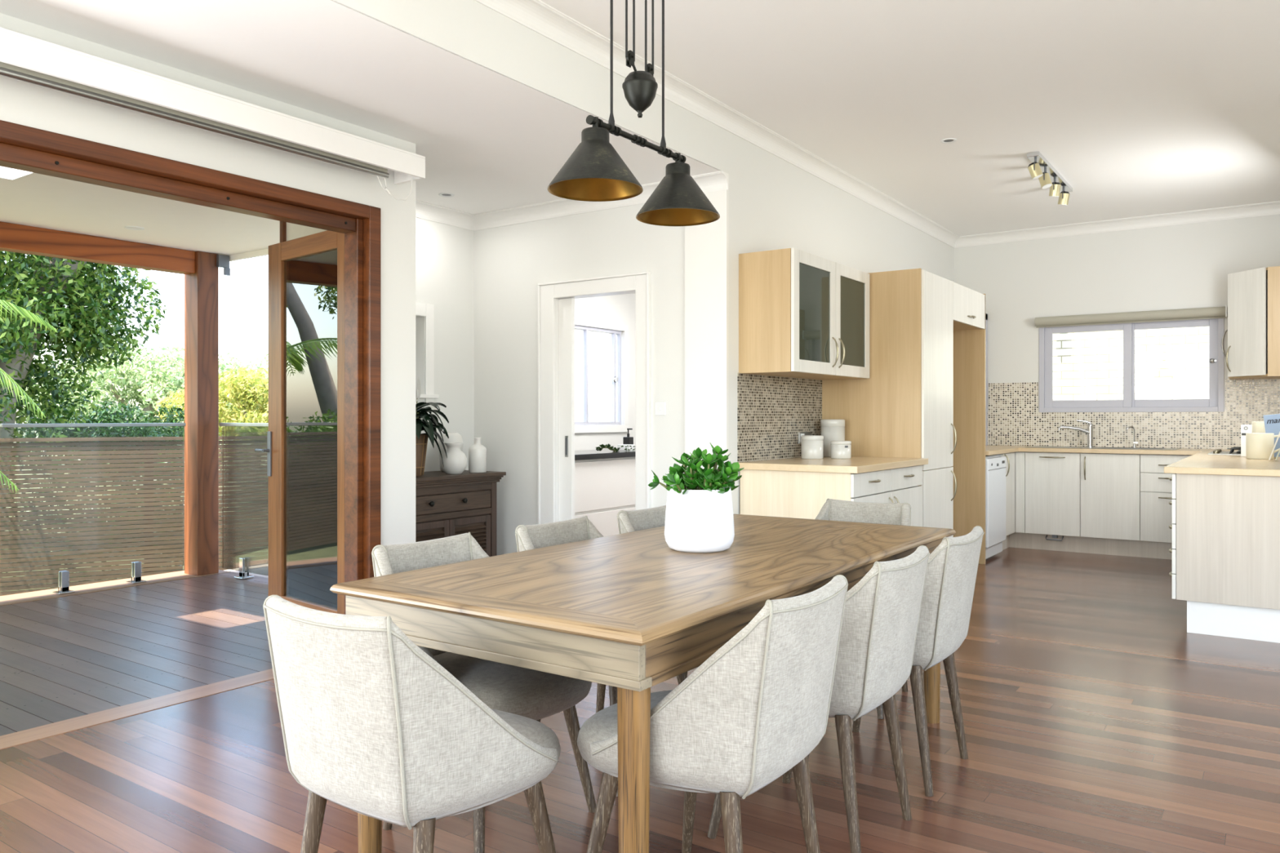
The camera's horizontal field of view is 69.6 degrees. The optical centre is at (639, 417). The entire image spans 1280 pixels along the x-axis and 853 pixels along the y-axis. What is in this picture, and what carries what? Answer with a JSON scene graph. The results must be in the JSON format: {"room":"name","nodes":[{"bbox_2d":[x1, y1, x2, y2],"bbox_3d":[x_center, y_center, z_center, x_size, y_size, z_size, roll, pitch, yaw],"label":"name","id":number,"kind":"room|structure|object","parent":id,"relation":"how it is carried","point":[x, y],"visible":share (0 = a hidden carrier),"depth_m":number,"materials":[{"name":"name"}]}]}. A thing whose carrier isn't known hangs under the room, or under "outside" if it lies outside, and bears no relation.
{"room":"dining room","nodes":[
{"label":"dining room","id":0,"kind":"room"},
{"bbox_2d":[0,569,272,736],"bbox_3d":[-4.203,1.270,3.552,3.040,0.141,7.108,0,0,35],"label":"floor","id":1,"kind":"structure","parent":0,"point":[68,657],"depth_m":4.86,"materials":[{"name":"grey wood"}]},
{"bbox_2d":[0,569,231,605],"bbox_3d":[-5.338,1.218,4.365,0.350,0.043,7.050,0,0,35],"label":"board","id":2,"kind":"object","parent":1,"relation":"on","point":[118,584],"visible":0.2,"depth_m":6.50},
{"bbox_2d":[52,570,75,595],"bbox_3d":[-3.931,1.122,6.285,0.100,0.150,0.100,0,0,35],"label":"glass clamp","id":3,"kind":"object","parent":2,"relation":"on","point":[63,575],"visible":1,"depth_m":6.27,"materials":[{"name":"silver metal"}]},
{"bbox_2d":[0,422,185,595],"bbox_3d":[-3.796,0.595,6.478,0.030,1.110,1.220,0,0,35],"label":"balustrade panel","id":4,"kind":"object","parent":2,"relation":"on","point":[113,424],"visible":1,"depth_m":6.51,"materials":[{"name":"clear glass"}]},
{"bbox_2d":[125,561,146,584],"bbox_3d":[-3.653,1.122,6.683,0.100,0.150,0.100,0,0,35],"label":"glass clamp","id":5,"kind":"object","parent":2,"relation":"on","point":[135,566],"visible":1,"depth_m":6.67,"materials":[{"name":"silver metal"}]},
{"bbox_2d":[184,250,230,575],"bbox_3d":[-3.338,-0.031,7.109,0.230,2.462,0.240,0,0,35],"label":"timber post","id":6,"kind":"object","parent":2,"relation":"on","point":[201,287],"depth_m":7.03,"materials":[{"name":"brown wood"}]},
{"bbox_2d":[218,422,268,576],"bbox_3d":[-2.533,0.595,6.584,1.650,1.110,0.030,0,0,35],"label":"balustrade panel","id":7,"kind":"object","parent":1,"relation":"on","point":[245,477],"visible":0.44,"depth_m":6.88,"materials":[{"name":"clear glass"}]},
{"bbox_2d":[234,557,253,579],"bbox_3d":[-2.955,1.122,6.879,0.100,0.150,0.100,0,0,35],"label":"glass clamp","id":8,"kind":"object","parent":1,"relation":"on","point":[242,575],"visible":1,"depth_m":6.86,"materials":[{"name":"silver metal"}]},
{"bbox_2d":[0,173,279,255],"bbox_3d":[-4.149,-1.436,3.535,2.950,0.348,7.050,0,0,35],"label":"ceiling","id":9,"kind":"structure","parent":0,"point":[36,199],"depth_m":5.81,"materials":[{"name":"paint"}]},
{"bbox_2d":[0,165,34,180],"bbox_3d":[-3.242,-1.445,4.537,0.554,0.370,0.494,0,0,35],"label":"skylight","id":10,"kind":"object","parent":9,"relation":"attached to","point":[7,173],"visible":0.14,"depth_m":4.85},
{"bbox_2d":[0,221,195,274],"bbox_3d":[-5.368,-1.178,4.234,0.130,0.166,6.800,0,0,35],"label":"timber beam","id":11,"kind":"structure","parent":9,"relation":"attached to","point":[14,237],"depth_m":6.38,"materials":[{"name":"brown wood"}]},
{"bbox_2d":[124,226,144,230],"bbox_3d":[-3.360,-1.259,6.124,0.120,0.006,0.120,0,0,35],"label":"recessed light","id":12,"kind":"object","parent":9,"relation":"in","point":[132,228],"visible":1,"depth_m":6.13,"materials":[{"name":"white plastic"}]},
{"bbox_2d":[229,248,268,262],"bbox_3d":[-2.551,-1.425,6.734,1.950,0.410,0.025,0,0,35],"label":"trim","id":13,"kind":"structure","parent":9,"relation":"attached to","point":[263,252],"depth_m":7.02,"materials":[{"name":"paint"}]},
{"bbox_2d":[0,13,415,545],"bbox_3d":[-3.080,-0.185,2.375,0.130,2.770,6.370,0,0,35],"label":"wall","id":14,"kind":"structure","parent":0,"point":[22,103],"depth_m":4.42,"materials":[{"name":"paint"}]},
{"bbox_2d":[0,668,274,750],"bbox_3d":[-2.734,1.239,2.858,0.155,0.082,4.560,0,0,35],"label":"trim","id":15,"kind":"structure","parent":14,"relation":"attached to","point":[44,731],"depth_m":3.78,"materials":[{"name":"brown wood"}]},
{"bbox_2d":[0,120,381,614],"bbox_3d":[-2.764,0.061,2.820,0.160,2.277,4.782,0,0,35],"label":"frame","id":16,"kind":"object","parent":14,"relation":"attached to","point":[23,148],"visible":0.78,"depth_m":4.55,"materials":[{"name":"red wood"}]},
{"bbox_2d":[0,61,412,200],"bbox_3d":[-2.546,-1.202,2.818,0.087,0.200,4.708,0,0,35],"label":"roller blind","id":17,"kind":"object","parent":14,"relation":"attached to","point":[8,70],"visible":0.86,"depth_m":3.74,"materials":[{"name":"fabric"}]},
{"bbox_2d":[0,26,425,184],"bbox_3d":[-2.572,-1.281,2.795,0.218,0.112,4.840,0,0,35],"label":"pelmet","id":18,"kind":"object","parent":14,"relation":"attached to","point":[17,49],"visible":1,"depth_m":3.71,"materials":[{"name":"white paint"}]},
{"bbox_2d":[254,230,344,614],"bbox_3d":[-1.840,0.094,5.090,0.999,2.188,0.135,0,0,42],"label":"bifold door","id":19,"kind":"structure","parent":14,"relation":"in","point":[305,451],"depth_m":5.10,"materials":[{"name":"brown wood"}]},
{"bbox_2d":[224,569,268,577],"bbox_3d":[-1.458,1.285,8.370,2.030,0.110,3.940,0,0,35],"label":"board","id":20,"kind":"object","parent":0,"point":[232,571],"depth_m":7.24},
{"bbox_2d":[286,222,326,240],"bbox_3d":[-1.719,-0.085,5.287,0.960,2.769,0.055,0,0,35],"label":"wall","id":21,"kind":"structure","parent":0,"point":[294,231],"depth_m":5.47,"materials":[{"name":"beige paint"}]},
{"bbox_2d":[280,221,286,242],"bbox_3d":[-2.139,-0.030,5.543,0.028,2.460,0.045,0,0,35],"label":"board","id":22,"kind":"object","parent":21,"relation":"attached to","point":[282,224],"depth_m":5.52,"materials":[{"name":"red wood"}]},
{"bbox_2d":[0,0,719,213],"bbox_3d":[-2.634,-1.705,2.997,2.250,0.470,7.900,0,0,35],"label":"ceiling","id":23,"kind":"structure","parent":0,"point":[488,139],"depth_m":3.99,"materials":[{"name":"paint"}]},
{"bbox_2d":[438,192,454,197],"bbox_3d":[-1.275,-1.467,6.072,0.104,0.006,0.104,0,0,35],"label":"recessed light","id":24,"kind":"object","parent":23,"relation":"in","point":[442,194],"visible":1,"depth_m":6.07,"materials":[{"name":"white plastic"}]},
{"bbox_2d":[415,433,427,475],"bbox_3d":[-1.488,0.240,5.941,0.236,0.268,0.236,0,0,35],"label":"plant pot","id":25,"kind":"object","parent":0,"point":[421,443],"depth_m":5.89,"materials":[{"name":"brown wicker"}]},
{"bbox_2d":[415,217,474,471],"bbox_3d":[-1.659,-0.135,6.181,0.035,2.670,1.480,0,0,35],"label":"wall","id":26,"kind":"structure","parent":0,"point":[444,253],"depth_m":6.58,"materials":[{"name":"paint"}]},
{"bbox_2d":[415,302,439,402],"bbox_3d":[-1.717,-0.445,6.137,0.160,0.690,0.860,0,0,35],"label":"window","id":27,"kind":"structure","parent":26,"relation":"in","point":[427,310],"depth_m":6.41,"materials":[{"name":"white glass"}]},
{"bbox_2d":[474,189,728,555],"bbox_3d":[-0.453,-0.185,6.288,2.460,2.770,0.125,0,0,35],"label":"wall","id":28,"kind":"structure","parent":0,"point":[510,261],"depth_m":6.10,"materials":[{"name":"paint"}]},
{"bbox_2d":[559,297,574,521],"bbox_3d":[-0.506,0.186,6.339,0.115,2.008,0.043,0,0,35],"label":"door","id":29,"kind":"structure","parent":28,"relation":"in","point":[566,306],"depth_m":6.32,"materials":[{"name":"wood"}]},
{"bbox_2d":[415,170,728,231],"bbox_3d":[-0.770,-1.423,5.555,2.140,0.095,1.490,0,0,35],"label":"crown molding","id":30,"kind":"structure","parent":28,"relation":"attached to","point":[717,180],"depth_m":6.34,"materials":[{"name":"white paint"}]},
{"bbox_2d":[537,271,650,524],"bbox_3d":[-0.288,0.135,6.176,0.929,2.130,0.140,0,0,35],"label":"trim alcove architrave","id":31,"kind":"structure","parent":28,"relation":"attached to","point":[549,294],"depth_m":6.31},
{"bbox_2d":[654,402,666,415],"bbox_3d":[0.128,-0.055,5.828,0.080,0.080,0.014,0,0,35],"label":"light switch","id":32,"kind":"object","parent":28,"relation":"attached to","point":[660,407],"visible":1,"depth_m":5.83,"materials":[{"name":"white plastic"}]},
{"bbox_2d":[574,293,635,450],"bbox_3d":[-0.540,-0.150,8.400,0.100,2.700,3.240,0,0,35],"label":"wall","id":33,"kind":"structure","parent":0,"point":[615,308],"depth_m":8.72,"materials":[{"name":"white paint"}]},
{"bbox_2d":[574,317,628,433],"bbox_3d":[-0.392,-0.375,8.547,0.095,1.030,0.890,0,0,35],"label":"window","id":34,"kind":"structure","parent":33,"relation":"in","point":[597,347],"depth_m":8.60,"materials":[{"name":"white glass"}]},
{"bbox_2d":[0,546,1279,852],"bbox_3d":[0.892,1.250,3.463,8.300,0.100,12.700,0,0,35],"label":"floor","id":35,"kind":"structure","parent":0,"point":[1094,721],"depth_m":3.14,"materials":[{"name":"brown wood"}]},
{"bbox_2d":[262,595,560,852],"bbox_3d":[-0.476,0.790,2.070,0.526,0.826,0.605,0,0,35],"label":"dining chair","id":36,"kind":"object","parent":35,"relation":"on","point":[373,726],"visible":1,"depth_m":1.83,"materials":[{"name":"fabric"}]},
{"bbox_2d":[415,470,506,556],"bbox_3d":[-1.400,0.787,6.080,0.485,0.826,0.980,0,0,35],"label":"sideboard","id":37,"kind":"object","parent":35,"relation":"on","point":[446,505],"visible":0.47,"depth_m":6.04,"materials":[{"name":"wood"}]},
{"bbox_2d":[415,377,448,475],"bbox_3d":[-1.490,0.054,5.929,0.479,0.640,0.493,0,0,-5],"label":"potted plant","id":38,"kind":"object","parent":37,"relation":"on","point":[429,422],"visible":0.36,"depth_m":5.91,"materials":[{"name":"green plant"}]},
{"bbox_2d":[439,432,462,471],"bbox_3d":[-1.307,0.239,6.375,0.164,0.270,0.164,0,0,35],"label":"vase","id":39,"kind":"object","parent":37,"relation":"on","point":[453,437],"visible":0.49,"depth_m":6.32,"materials":[{"name":"white ceramic"}]},
{"bbox_2d":[440,442,466,474],"bbox_3d":[-1.238,0.271,6.125,0.176,0.207,0.176,0,0,35],"label":"vase","id":40,"kind":"object","parent":37,"relation":"on","point":[455,463],"visible":0.98,"depth_m":6.07,"materials":[{"name":"white ceramic"}]},
{"bbox_2d":[468,437,486,472],"bbox_3d":[-1.112,0.256,6.306,0.122,0.237,0.122,0,0,35],"label":"vase","id":41,"kind":"object","parent":37,"relation":"on","point":[477,452],"visible":1,"depth_m":6.26,"materials":[{"name":"white ceramic"}]},
{"bbox_2d":[371,532,595,852],"bbox_3d":[-0.449,0.790,2.728,0.605,0.826,0.526,0,0,35],"label":"dining chair","id":42,"kind":"object","parent":35,"relation":"on","point":[535,695],"visible":0.33,"depth_m":2.62,"materials":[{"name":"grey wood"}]},
{"bbox_2d":[515,515,687,796],"bbox_3d":[-0.095,0.790,3.236,0.605,0.826,0.526,0,0,35],"label":"dining chair","id":43,"kind":"object","parent":35,"relation":"on","point":[528,537],"visible":0.24,"depth_m":3.38,"materials":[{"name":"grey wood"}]},
{"bbox_2d":[574,457,635,537],"bbox_3d":[-0.288,0.745,8.181,0.555,0.810,3.090,0,0,35],"label":"laundry cabinet","id":44,"kind":"object","parent":35,"relation":"on","point":[604,488],"visible":0.09,"depth_m":7.68,"materials":[{"name":"white paint"}]},
{"bbox_2d":[574,448,635,460],"bbox_3d":[-0.275,0.318,8.175,0.587,0.045,3.095,0,0,35],"label":"benchtop","id":45,"kind":"object","parent":44,"relation":"on","point":[604,453],"visible":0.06,"depth_m":7.76,"materials":[{"name":"black stone"}]},
{"bbox_2d":[595,443,618,451],"bbox_3d":[-0.282,0.261,7.952,0.073,0.074,0.290,0,0,33],"label":"trailing plant","id":46,"kind":"object","parent":45,"relation":"on","point":[602,446],"visible":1,"depth_m":7.93,"materials":[{"name":"green plant"}]},
{"bbox_2d":[617,444,635,451],"bbox_3d":[-0.123,0.268,8.210,0.138,0.055,0.131,0,0,35],"label":"tissue box","id":47,"kind":"object","parent":45,"relation":"on","point":[621,446],"visible":0.92,"depth_m":8.18,"materials":[{"name":"white plastic"}]},
{"bbox_2d":[617,445,635,450],"bbox_3d":[-0.123,0.268,8.210,0.138,0.048,0.131,0,0,35],"label":"print","id":48,"kind":"object","parent":47,"relation":"attached to","point":[619,447],"depth_m":8.18,"materials":[{"name":"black paint"}]},
{"bbox_2d":[622,428,633,444],"bbox_3d":[-0.104,0.197,8.340,0.075,0.197,0.070,0,0,35],"label":"soap dispenser","id":49,"kind":"object","parent":45,"relation":"on","point":[628,440],"visible":0.79,"depth_m":8.32,"materials":[{"name":"black plastic"}]},
{"bbox_2d":[622,436,633,444],"bbox_3d":[-0.106,0.235,8.341,0.070,0.120,0.070,0,0,35],"label":"bottle","id":50,"kind":"object","parent":49,"relation":"attached to","point":[626,440],"depth_m":8.32,"materials":[{"name":"black plastic"}]},
{"bbox_2d":[329,514,955,852],"bbox_3d":[0.216,0.820,3.053,1.010,0.760,2.185,0,0,35],"label":"dining table","id":51,"kind":"object","parent":35,"relation":"on","point":[633,613],"visible":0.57,"depth_m":2.32,"materials":[{"name":"brown wood"}]},
{"bbox_2d":[648,443,744,552],"bbox_3d":[0.183,0.261,3.077,0.314,0.357,0.268,0,0,-6],"label":"potted plant","id":52,"kind":"object","parent":51,"relation":"on","point":[700,518],"visible":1,"depth_m":3.00,"materials":[{"name":"green plant"}]},
{"bbox_2d":[617,505,687,675],"bbox_3d":[0.250,0.790,3.739,0.605,0.826,0.526,0,0,35],"label":"dining chair","id":53,"kind":"object","parent":35,"relation":"on","point":[631,521],"visible":0.14,"depth_m":3.84,"materials":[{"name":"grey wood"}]},
{"bbox_2d":[577,574,848,852],"bbox_3d":[0.156,0.790,2.208,0.605,0.826,0.526,0,0,35],"label":"dining chair","id":54,"kind":"object","parent":35,"relation":"on","point":[753,712],"visible":0.95,"depth_m":1.97,"materials":[{"name":"grey fabric"}]},
{"bbox_2d":[706,545,929,852],"bbox_3d":[0.511,0.790,2.717,0.605,0.826,0.526,0,0,35],"label":"dining chair","id":55,"kind":"object","parent":35,"relation":"on","point":[882,613],"visible":0.6,"depth_m":2.46,"materials":[{"name":"grey fabric"}]},
{"bbox_2d":[740,465,922,526],"bbox_3d":[1.279,0.757,5.930,0.772,0.885,1.220,0,0,35],"label":"base cabinet","id":56,"kind":"object","parent":35,"relation":"on","point":[771,493],"visible":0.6,"depth_m":5.51,"materials":[{"name":"beige wood"}]},
{"bbox_2d":[738,456,928,473],"bbox_3d":[1.268,0.295,5.929,0.775,0.040,1.266,0,0,35],"label":"countertop","id":57,"kind":"structure","parent":56,"relation":"on","point":[855,464],"depth_m":5.55,"materials":[{"name":"laminate"}]},
{"bbox_2d":[800,435,823,458],"bbox_3d":[1.153,0.197,6.170,0.150,0.156,0.150,0,0,35],"label":"canister","id":58,"kind":"object","parent":57,"relation":"on","point":[811,446],"visible":1,"depth_m":6.11,"materials":[{"name":"white ceramic"}]},
{"bbox_2d":[820,419,844,457],"bbox_3d":[1.358,0.143,6.490,0.170,0.263,0.170,0,0,35],"label":"canister","id":59,"kind":"object","parent":57,"relation":"on","point":[831,429],"visible":0.79,"depth_m":6.42,"materials":[{"name":"white ceramic"}]},
{"bbox_2d":[830,440,851,458],"bbox_3d":[1.352,0.215,6.202,0.138,0.119,0.138,0,0,35],"label":"canister","id":60,"kind":"object","parent":57,"relation":"on","point":[839,449],"visible":1,"depth_m":6.14,"materials":[{"name":"ceramic"}]},
{"bbox_2d":[815,498,911,719],"bbox_3d":[0.879,0.790,3.977,0.526,0.826,0.605,0,0,35],"label":"dining chair","id":61,"kind":"object","parent":35,"relation":"on","point":[891,513],"visible":0.21,"depth_m":4.18,"materials":[{"name":"grey fabric"}]},
{"bbox_2d":[807,525,984,796],"bbox_3d":[0.854,0.790,3.209,0.605,0.826,0.526,0,0,35],"label":"dining chair","id":62,"kind":"object","parent":35,"relation":"on","point":[952,569],"visible":0.48,"depth_m":2.95,"materials":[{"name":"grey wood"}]},
{"bbox_2d":[822,268,985,564],"bbox_3d":[2.092,0.092,7.101,0.780,2.215,1.598,0,0,35],"label":"tall cabinet","id":63,"kind":"object","parent":35,"relation":"on","point":[923,395],"visible":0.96,"depth_m":6.49,"materials":[{"name":"brown wood"}]},
{"bbox_2d":[985,454,1006,559],"bbox_3d":[2.730,0.762,8.018,0.742,0.875,0.605,0,0,35],"label":"dishwasher","id":64,"kind":"object","parent":35,"relation":"on","point":[995,464],"visible":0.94,"depth_m":7.76,"materials":[{"name":"metal"}]},
{"bbox_2d":[998,452,1014,550],"bbox_3d":[3.034,0.757,8.445,0.752,0.885,0.433,0,0,35],"label":"base cabinet","id":65,"kind":"object","parent":35,"relation":"on","point":[1010,457],"visible":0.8,"depth_m":8.28,"materials":[{"name":"laminate"}]},
{"bbox_2d":[1007,451,1172,559],"bbox_3d":[4.200,0.757,8.239,1.660,0.885,0.641,0,0,35],"label":"base cabinet","id":66,"kind":"object","parent":35,"relation":"on","point":[1087,503],"visible":0.98,"depth_m":8.13,"materials":[{"name":"laminate"}]},
{"bbox_2d":[1140,453,1191,542],"bbox_3d":[4.628,0.682,7.942,0.498,0.735,0.637,0,0,35],"label":"base cabinet","id":67,"kind":"object","parent":35,"relation":"on","point":[1156,487],"visible":0.36,"depth_m":7.79,"materials":[{"name":"laminate"}]},
{"bbox_2d":[1168,473,1279,643],"bbox_3d":[4.250,0.755,6.051,1.154,0.890,2.930,0,0,35],"label":"base cabinet","id":68,"kind":"object","parent":35,"relation":"on","point":[1225,549],"visible":1,"depth_m":5.01,"materials":[{"name":"laminate"}]},
{"bbox_2d":[985,444,1279,476],"bbox_3d":[3.533,0.292,6.916,3.360,0.035,3.598,0,0,35],"label":"countertop","id":69,"kind":"structure","parent":68,"relation":"on","point":[1199,462],"depth_m":5.98,"materials":[{"name":"laminate"}]},
{"bbox_2d":[1057,419,1093,447],"bbox_3d":[4.044,0.145,8.546,0.302,0.253,0.064,0,0,17],"label":"mixer tap","id":70,"kind":"object","parent":69,"relation":"on","point":[1090,426],"visible":1,"depth_m":8.51,"materials":[{"name":"silver metal"}]},
{"bbox_2d":[1026,445,1179,449],"bbox_3d":[4.157,0.273,8.317,1.200,0.004,0.440,0,0,35],"label":"sink","id":71,"kind":"object","parent":69,"relation":"in","point":[1038,446],"visible":1,"depth_m":8.28,"materials":[{"name":"metal"}]},
{"bbox_2d":[1126,426,1137,447],"bbox_3d":[4.439,0.177,8.320,0.096,0.196,0.050,0,0,15],"label":"tap","id":72,"kind":"object","parent":69,"relation":"on","point":[1128,427],"visible":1,"depth_m":8.32,"materials":[{"name":"silver metal"}]},
{"bbox_2d":[1207,446,1240,455],"bbox_3d":[4.616,0.251,6.912,0.580,0.049,0.580,0,0,35],"label":"cooktop","id":73,"kind":"object","parent":69,"relation":"in","point":[1218,451],"visible":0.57,"depth_m":6.87,"materials":[{"name":"metal"}]},
{"bbox_2d":[1240,424,1252,456],"bbox_3d":[4.310,0.163,6.539,0.075,0.225,0.062,0,0,35],"label":"packet","id":74,"kind":"object","parent":69,"relation":"on","point":[1245,428],"visible":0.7,"depth_m":6.53,"materials":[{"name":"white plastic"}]},
{"bbox_2d":[1245,432,1279,459],"bbox_3d":[4.131,0.189,6.092,0.211,0.172,0.156,0,0,35],"label":"jug","id":75,"kind":"object","parent":69,"relation":"on","point":[1259,446],"visible":0.96,"depth_m":6.05,"materials":[{"name":"beige ceramic"}]},
{"bbox_2d":[1251,421,1275,457],"bbox_3d":[4.278,0.151,6.306,0.152,0.248,0.152,0,0,35],"label":"pot","id":76,"kind":"object","parent":69,"relation":"on","point":[1257,426],"visible":0.26,"depth_m":6.27,"materials":[{"name":"beige ceramic"}]},
{"bbox_2d":[1263,413,1279,457],"bbox_3d":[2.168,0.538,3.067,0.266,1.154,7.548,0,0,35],"label":"magazine","id":77,"kind":"object","parent":69,"relation":"on","point":[1272,422],"visible":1,"depth_m":6.19,"materials":[{"name":"white paper"}]},
{"bbox_2d":[1268,431,1279,460],"bbox_3d":[4.057,0.179,5.888,0.066,0.183,0.120,0,0,35],"label":"booklet","id":78,"kind":"object","parent":69,"relation":"on","point":[1279,432],"visible":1,"depth_m":5.84,"materials":[{"name":"paper"}]},
{"bbox_2d":[333,0,954,514],"bbox_3d":[-0.379,-0.310,4.350,0.120,3.020,12.700,0,0,35],"label":"wall","id":79,"kind":"structure","parent":0,"point":[775,203],"depth_m":5.59,"materials":[{"name":"paint"}]},
{"bbox_2d":[737,373,822,462],"bbox_3d":[0.957,0.000,6.155,0.006,0.550,1.250,0,0,35],"label":"backsplash","id":80,"kind":"structure","parent":79,"relation":"attached to","point":[772,411],"depth_m":6.03,"materials":[{"name":"tile"}]},
{"bbox_2d":[738,247,869,379],"bbox_3d":[1.125,-0.638,6.040,0.412,0.733,1.225,0,0,35],"label":"upper cabinet","id":81,"kind":"object","parent":79,"relation":"attached to","point":[802,314],"visible":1,"depth_m":5.63,"materials":[{"name":"brown wood"}]},
{"bbox_2d":[798,431,811,444],"bbox_3d":[1.155,0.140,6.413,0.024,0.080,0.200,0,0,35],"label":"power socket","id":82,"kind":"object","parent":79,"relation":"attached to","point":[800,433],"visible":0.47,"depth_m":6.35,"materials":[{"name":"metal"}]},
{"bbox_2d":[475,0,1279,247],"bbox_3d":[0.818,-1.772,3.392,2.940,0.095,12.500,0,0,35],"label":"crown molding","id":83,"kind":"structure","parent":79,"relation":"attached to","point":[537,15],"depth_m":6.07,"materials":[{"name":"white paint"}]},
{"bbox_2d":[540,0,1279,235],"bbox_3d":[2.011,-1.880,2.743,5.640,0.120,12.800,0,0,35],"label":"ceiling","id":84,"kind":"structure","parent":0,"point":[1142,107],"depth_m":5.06,"materials":[{"name":"paint"}]},
{"bbox_2d":[547,0,719,226],"bbox_3d":[-0.002,-1.224,2.723,0.264,1.192,0.688,0,0,35],"label":"pendant lamp","id":85,"kind":"object","parent":84,"relation":"hanging from","point":[594,171],"visible":1,"depth_m":2.68,"materials":[{"name":"metal"}]},
{"bbox_2d":[940,137,956,143],"bbox_3d":[2.026,-1.817,6.049,0.104,0.006,0.104,0,0,35],"label":"recessed light","id":86,"kind":"object","parent":84,"relation":"in","point":[948,140],"visible":1,"depth_m":6.05,"materials":[{"name":"white plastic"}]},
{"bbox_2d":[1026,151,1072,205],"bbox_3d":[3.044,-1.736,6.820,0.097,0.167,1.230,0,0,35],"label":"track light","id":87,"kind":"object","parent":84,"relation":"attached to","point":[1040,167],"visible":1,"depth_m":6.64,"materials":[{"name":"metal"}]},
{"bbox_2d":[954,213,1279,531],"bbox_3d":[4.470,-0.310,8.538,3.240,3.020,0.120,0,0,35],"label":"wall","id":88,"kind":"structure","parent":0,"point":[1184,265],"depth_m":8.58,"materials":[{"name":"paint"}]},
{"bbox_2d":[985,313,987,445],"bbox_3d":[3.305,-0.378,9.237,0.330,1.305,0.054,0,0,35],"label":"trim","id":89,"kind":"structure","parent":88,"relation":"attached to","point":[986,314],"depth_m":9.13,"materials":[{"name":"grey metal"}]},
{"bbox_2d":[1039,318,1224,412],"bbox_3d":[4.498,-0.485,8.500,1.510,0.870,0.110,0,0,35],"label":"window","id":90,"kind":"structure","parent":88,"relation":"in","point":[1215,402],"depth_m":8.47,"materials":[{"name":"grey metal"}]},
{"bbox_2d":[1034,305,1235,382],"bbox_3d":[4.465,-0.637,8.397,1.614,0.655,0.104,0,0,35],"label":"roller blind","id":91,"kind":"object","parent":90,"relation":"attached to","point":[1210,313],"visible":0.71,"depth_m":8.35,"materials":[{"name":"fabric"}]},
{"bbox_2d":[987,378,1279,448],"bbox_3d":[4.393,-0.030,8.515,2.940,0.620,0.006,0,0,35],"label":"backsplash","id":92,"kind":"structure","parent":88,"relation":"attached to","point":[1014,416],"depth_m":8.44,"materials":[{"name":"tile"}]},
{"bbox_3d":[5.906,-0.310,5.756,2.700,3.020,3.000,0,0,35],"label":"wall","id":93,"kind":"structure","parent":0,"visible":0},
{"bbox_2d":[1226,266,1279,379],"bbox_3d":[5.177,-0.765,7.587,0.588,0.870,0.616,0,0,35],"label":"upper cabinet","id":94,"kind":"object","parent":93,"relation":"attached to","point":[1246,354],"visible":1,"depth_m":7.46,"materials":[{"name":"brown wood"}]},
{"bbox_2d":[1221,329,1227,357],"bbox_3d":[5.088,-0.640,8.011,0.060,0.267,0.013,0,0,24],"label":"handle","id":95,"kind":"object","parent":94,"relation":"attached to","point":[1223,336],"visible":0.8,"depth_m":8.01,"materials":[{"name":"metal"}]},
{"label":"outside","id":96,"kind":"structure","parent":0,"visible":0},
{"bbox_2d":[0,444,222,591],"bbox_3d":[-6.579,1.750,16.784,90.000,0.100,100.000,0,0,35],"label":"ground","id":97,"kind":"structure","parent":96,"point":[220,444],"depth_m":13.20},
{"bbox_2d":[0,299,57,491],"bbox_3d":[-6.157,0.289,7.185,2.321,2.823,3.566,0,0,35],"label":"palm","id":98,"kind":"object","parent":97,"relation":"on","point":[23,312],"visible":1,"depth_m":7.81,"materials":[{"name":"green plant"}]},
{"bbox_2d":[0,250,166,545],"bbox_3d":[-8.194,-1.513,11.514,4.340,6.486,6.171,0,0,43],"label":"broadleaf tree","id":99,"kind":"object","parent":97,"relation":"on","point":[51,283],"visible":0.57,"depth_m":11.62,"materials":[{"name":"green plant"}]},
{"bbox_2d":[0,397,222,583],"bbox_3d":[-8.001,0.777,11.905,10.836,2.182,7.134,0,0,-28],"label":"hedge","id":100,"kind":"object","parent":97,"relation":"on","point":[122,415],"visible":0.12,"depth_m":13.82,"materials":[{"name":"green plant"}]},
{"bbox_2d":[0,436,228,595],"bbox_3d":[-6.242,0.943,8.095,14.000,1.514,0.121,0,0,-28],"label":"slatted fence","id":101,"kind":"object","parent":97,"relation":"on","point":[147,534],"visible":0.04,"depth_m":8.63,"materials":[{"name":"brown wood"}]},
{"bbox_2d":[19,336,260,435],"bbox_3d":[-14.146,-0.233,26.012,6.053,3.898,5.167,0,0,-5],"label":"bushes","id":102,"kind":"object","parent":97,"relation":"on","point":[161,373],"visible":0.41,"depth_m":24.67,"materials":[{"name":"green plant"}]},
{"bbox_2d":[155,364,268,466],"bbox_3d":[-8.183,0.234,20.082,3.216,2.959,4.408,0,0,38],"label":"bush","id":103,"kind":"object","parent":97,"relation":"on","point":[239,389],"visible":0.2,"depth_m":19.19,"materials":[{"name":"green plant"}]},
{"bbox_2d":[218,353,268,440],"bbox_3d":[-12.131,-0.418,30.485,6.015,4.235,4.837,0,0,-31],"label":"tree","id":104,"kind":"object","parent":97,"relation":"on","point":[266,360],"visible":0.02,"depth_m":29.71,"materials":[{"name":"green plant"}]},
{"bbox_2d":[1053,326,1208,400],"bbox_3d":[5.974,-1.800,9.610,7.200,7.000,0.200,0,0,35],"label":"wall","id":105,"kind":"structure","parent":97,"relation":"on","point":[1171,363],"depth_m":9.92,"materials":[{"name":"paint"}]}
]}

